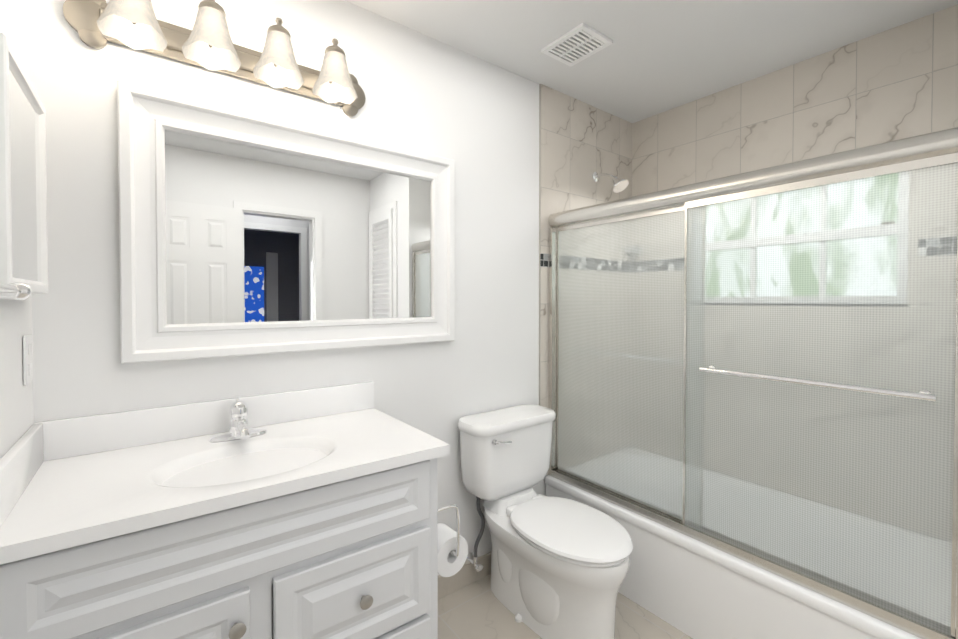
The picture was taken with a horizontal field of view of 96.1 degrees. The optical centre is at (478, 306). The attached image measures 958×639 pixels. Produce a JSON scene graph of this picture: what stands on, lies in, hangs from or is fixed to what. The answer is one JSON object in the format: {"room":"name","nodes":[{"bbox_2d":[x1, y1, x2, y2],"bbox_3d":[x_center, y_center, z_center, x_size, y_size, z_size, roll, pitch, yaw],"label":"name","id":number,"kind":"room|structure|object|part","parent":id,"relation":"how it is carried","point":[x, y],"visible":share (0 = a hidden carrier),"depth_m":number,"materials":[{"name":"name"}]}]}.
{"room":"bathroom","nodes":[
{"label":"bathroom","id":0,"kind":"room"},
{"bbox_2d":[0,0,33,458],"bbox_3d":[0.092,0.105,-0.600,0.100,2.440,4.272,-1,1,-37],"label":"wall","id":1,"kind":"structure","parent":0,"point":[16,411],"depth_m":0.98,"materials":[{"name":"white paint"}]},
{"bbox_2d":[0,283,30,299],"bbox_3d":[-0.585,-0.021,0.436,0.087,0.044,0.669,-1,1,-37],"label":"towel rail","id":2,"kind":"object","parent":1,"relation":"attached to","point":[16,291],"visible":1,"depth_m":0.68,"materials":[{"name":"silver metal"}]},
{"bbox_2d":[0,33,47,293],"bbox_3d":[-0.982,-0.261,0.914,0.042,0.463,0.378,-1,1,-37],"label":"medicine cabinet mirror","id":3,"kind":"object","parent":1,"relation":"attached to","point":[23,224],"visible":0.94,"depth_m":0.89,"materials":[{"name":"silver metal"}]},
{"bbox_3d":[-0.974,-0.261,0.921,0.004,0.407,0.322,-1,1,-37],"label":"glass","id":4,"kind":"part","parent":3,"relation":"part of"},
{"bbox_2d":[23,334,32,385],"bbox_3d":[-1.115,0.129,1.066,0.008,0.120,0.075,-1,1,-37],"label":"electrical outlet plate","id":5,"kind":"object","parent":1,"relation":"attached to","point":[27,359],"visible":0.98,"depth_m":1.05,"materials":[{"name":"white plastic"}]},
{"bbox_2d":[27,0,603,575],"bbox_3d":[-0.126,0.065,1.987,2.902,2.440,0.100,-1,1,-37],"label":"wall","id":6,"kind":"structure","parent":0,"point":[475,118],"depth_m":1.60,"materials":[{"name":"white paint"}]},
{"bbox_2d":[63,0,365,116],"bbox_3d":[-0.725,-0.823,1.339,0.843,0.211,0.175,-1,1,-37],"label":"sconce","id":7,"kind":"object","parent":6,"relation":"attached to","point":[206,42],"visible":1,"depth_m":1.29,"materials":[{"name":"white glass"}]},
{"bbox_2d":[117,80,454,363],"bbox_3d":[-0.566,-0.242,1.559,1.133,0.793,0.034,-1,1,-37],"label":"mirror","id":8,"kind":"object","parent":6,"relation":"attached to","point":[243,232],"visible":0.98,"depth_m":1.45,"materials":[{"name":"white paint"}]},
{"bbox_3d":[-0.573,-0.242,1.569,0.933,0.593,0.004,-1,1,-37],"label":"glass","id":9,"kind":"part","parent":8,"relation":"part of","materials":[{"name":"white"}]},
{"bbox_2d":[438,552,490,599],"bbox_3d":[-0.041,1.235,2.001,0.968,0.100,0.010,-1,1,-37],"label":"baseboard","id":10,"kind":"structure","parent":6,"relation":"attached to","point":[466,575],"depth_m":1.97,"materials":[{"name":"wood"}]},
{"bbox_2d":[539,84,631,474],"bbox_3d":[0.649,-0.134,2.508,0.835,2.059,0.010,-1,1,-37],"label":"wall tile","id":11,"kind":"structure","parent":6,"relation":"attached to","point":[580,143],"depth_m":2.40,"materials":[{"name":"stone"}]},
{"bbox_2d":[540,253,631,272],"bbox_3d":[0.648,-0.249,2.498,0.825,0.072,0.003,-1,1,-37],"label":"wall band","id":12,"kind":"object","parent":11,"relation":"attached to","point":[544,259],"depth_m":2.27,"materials":[{"name":"tile"}]},
{"bbox_2d":[592,172,628,192],"bbox_3d":[0.745,-0.713,2.435,0.094,0.146,0.210,-1,1,-37],"label":"shower head","id":13,"kind":"object","parent":11,"relation":"attached to","point":[619,184],"visible":1,"depth_m":2.40},
{"bbox_2d":[438,574,692,638],"bbox_3d":[1.279,1.359,0.472,3.800,0.100,4.500,-1,1,-37],"label":"floor","id":14,"kind":"structure","parent":0,"point":[477,609],"depth_m":1.77,"materials":[{"name":"tile"}]},
{"bbox_2d":[0,381,467,638],"bbox_3d":[-0.562,0.789,1.250,1.098,1.015,0.554,-1,1,-37],"label":"bathroom vanity","id":15,"kind":"object","parent":14,"relation":"on","point":[306,514],"visible":1,"depth_m":1.06,"materials":[{"name":"white paint"}]},
{"bbox_2d":[209,395,266,442],"bbox_3d":[-0.718,0.342,1.298,0.156,0.122,0.170,-1,1,-37],"label":"faucet","id":16,"kind":"object","parent":15,"relation":"on","point":[239,432],"depth_m":1.30,"materials":[{"name":"silver metal"}]},
{"bbox_2d":[458,404,632,638],"bbox_3d":[0.289,0.893,1.792,0.490,0.790,0.730,-1,1,-37],"label":"toilet","id":17,"kind":"object","parent":14,"relation":"on","point":[559,567],"visible":1,"depth_m":1.75,"materials":[{"name":"white ceramic"}]},
{"bbox_3d":[0.098,0.573,1.826,0.089,0.032,0.031,-1,1,-37],"label":"lever","id":18,"kind":"part","parent":17,"relation":"part of","materials":[{"name":"silver metal"}]},
{"bbox_3d":[0.138,0.696,1.987,0.490,0.402,0.209,-1,1,-37],"label":"tank","id":19,"kind":"part","parent":17,"relation":"part of","materials":[{"name":"white ceramic"}]},
{"bbox_3d":[0.355,0.877,1.710,0.380,0.044,0.520,-1,1,-37],"label":"seat","id":20,"kind":"part","parent":17,"relation":"part of","materials":[{"name":"white plastic"}]},
{"bbox_2d":[545,446,956,638],"bbox_3d":[1.115,1.096,1.938,0.788,0.380,1.488,-1,1,-37],"label":"bathtub","id":21,"kind":"object","parent":14,"relation":"on","point":[691,587],"visible":0.23,"depth_m":1.63,"materials":[{"name":"white ceramic"}]},
{"bbox_2d":[548,127,957,638],"bbox_3d":[0.844,0.211,1.717,0.065,1.394,1.486,-1,1,-37],"label":"sliding door","id":22,"kind":"structure","parent":21,"relation":"on","point":[934,144],"depth_m":1.45,"materials":[{"name":"clear glass"}]},
{"bbox_3d":[0.846,0.231,1.718,0.040,1.314,1.438,-1,1,-37],"label":"sliding door rails","id":23,"kind":"part","parent":22,"relation":"part of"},
{"bbox_2d":[699,365,936,401],"bbox_3d":[1.039,0.239,1.396,0.052,0.026,0.615,-1,1,-37],"label":"bar","id":24,"kind":"object","parent":22,"relation":"attached to","point":[924,395],"depth_m":1.31,"materials":[{"name":"silver metal"}]},
{"bbox_2d":[345,0,957,122],"bbox_3d":[1.279,-1.181,0.433,3.800,0.100,4.500,-1,1,-37],"label":"ceiling","id":25,"kind":"structure","parent":0,"point":[656,57],"depth_m":1.82,"materials":[{"name":"white paint"}]},
{"bbox_2d":[541,23,612,66],"bbox_3d":[0.429,-1.147,1.896,0.201,0.012,0.235,-1,1,-37],"label":"ceiling vent","id":26,"kind":"object","parent":25,"relation":"in","point":[578,43],"visible":0.98,"depth_m":1.88,"materials":[{"name":"white plastic"}]},
{"bbox_3d":[1.708,0.636,1.907,0.100,1.300,2.272,-1,1,-37],"label":"wall","id":27,"kind":"structure","parent":0,"visible":0},
{"bbox_2d":[631,303,957,540],"bbox_3d":[1.433,0.442,2.172,0.010,0.919,1.492,-1,1,-37],"label":"wall tile","id":28,"kind":"structure","parent":27,"relation":"attached to","point":[811,403],"depth_m":1.98,"materials":[{"name":"stone"}]},
{"bbox_2d":[695,171,908,302],"bbox_3d":[1.524,-0.332,2.131,0.060,0.630,0.875,-1,1,-37],"label":"window","id":29,"kind":"structure","parent":27,"relation":"in","point":[813,248],"depth_m":2.01,"materials":[{"name":"glass"}]},
{"bbox_3d":[1.708,-0.899,1.883,0.100,0.510,2.272,-1,1,-37],"label":"wall","id":30,"kind":"structure","parent":0,"visible":0},
{"bbox_2d":[632,4,957,196],"bbox_3d":[1.433,-0.903,2.151,0.010,0.510,1.492,-1,1,-37],"label":"wall tile","id":31,"kind":"structure","parent":30,"relation":"attached to","point":[897,83],"depth_m":1.99,"materials":[{"name":"tile"}]},
{"bbox_3d":[2.095,-0.321,1.387,0.100,0.630,1.000,-1,1,-37],"label":"wall","id":32,"kind":"structure","parent":0,"visible":0},
{"bbox_2d":[908,163,956,302],"bbox_3d":[1.817,-0.325,1.659,0.010,0.630,0.230,-1,1,-37],"label":"wall tile","id":33,"kind":"structure","parent":32,"relation":"attached to","point":[932,233],"depth_m":1.69,"materials":[{"name":"tile"}]},
{"bbox_2d":[918,236,955,254],"bbox_3d":[1.821,-0.236,1.645,0.003,0.072,0.200,-1,1,-37],"label":"wall band","id":34,"kind":"object","parent":33,"relation":"attached to","point":[936,246],"depth_m":1.68,"materials":[{"name":"tile"}]},
{"bbox_3d":[1.137,-0.340,2.636,0.100,0.630,0.397,-1,1,-37],"label":"wall","id":35,"kind":"structure","parent":0,"visible":0},
{"bbox_2d":[631,211,692,301],"bbox_3d":[1.097,-0.340,2.598,0.010,0.630,0.387,-1,1,-37],"label":"wall tile","id":36,"kind":"structure","parent":35,"relation":"attached to","point":[659,257],"depth_m":2.60,"materials":[{"name":"stone"}]},
{"bbox_2d":[634,257,683,271],"bbox_3d":[1.084,-0.251,2.607,0.003,0.072,0.354,-1,1,-37],"label":"tile border","id":37,"kind":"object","parent":36,"relation":"attached to","point":[657,264],"depth_m":2.61,"materials":[{"name":"tile"}]},
{"label":"outside","id":38,"kind":"structure","parent":0,"visible":0},
{"bbox_2d":[706,173,898,296],"bbox_3d":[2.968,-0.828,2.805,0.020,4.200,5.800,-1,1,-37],"label":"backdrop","id":39,"kind":"structure","parent":38,"point":[808,244],"depth_m":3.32,"materials":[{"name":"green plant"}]}
]}

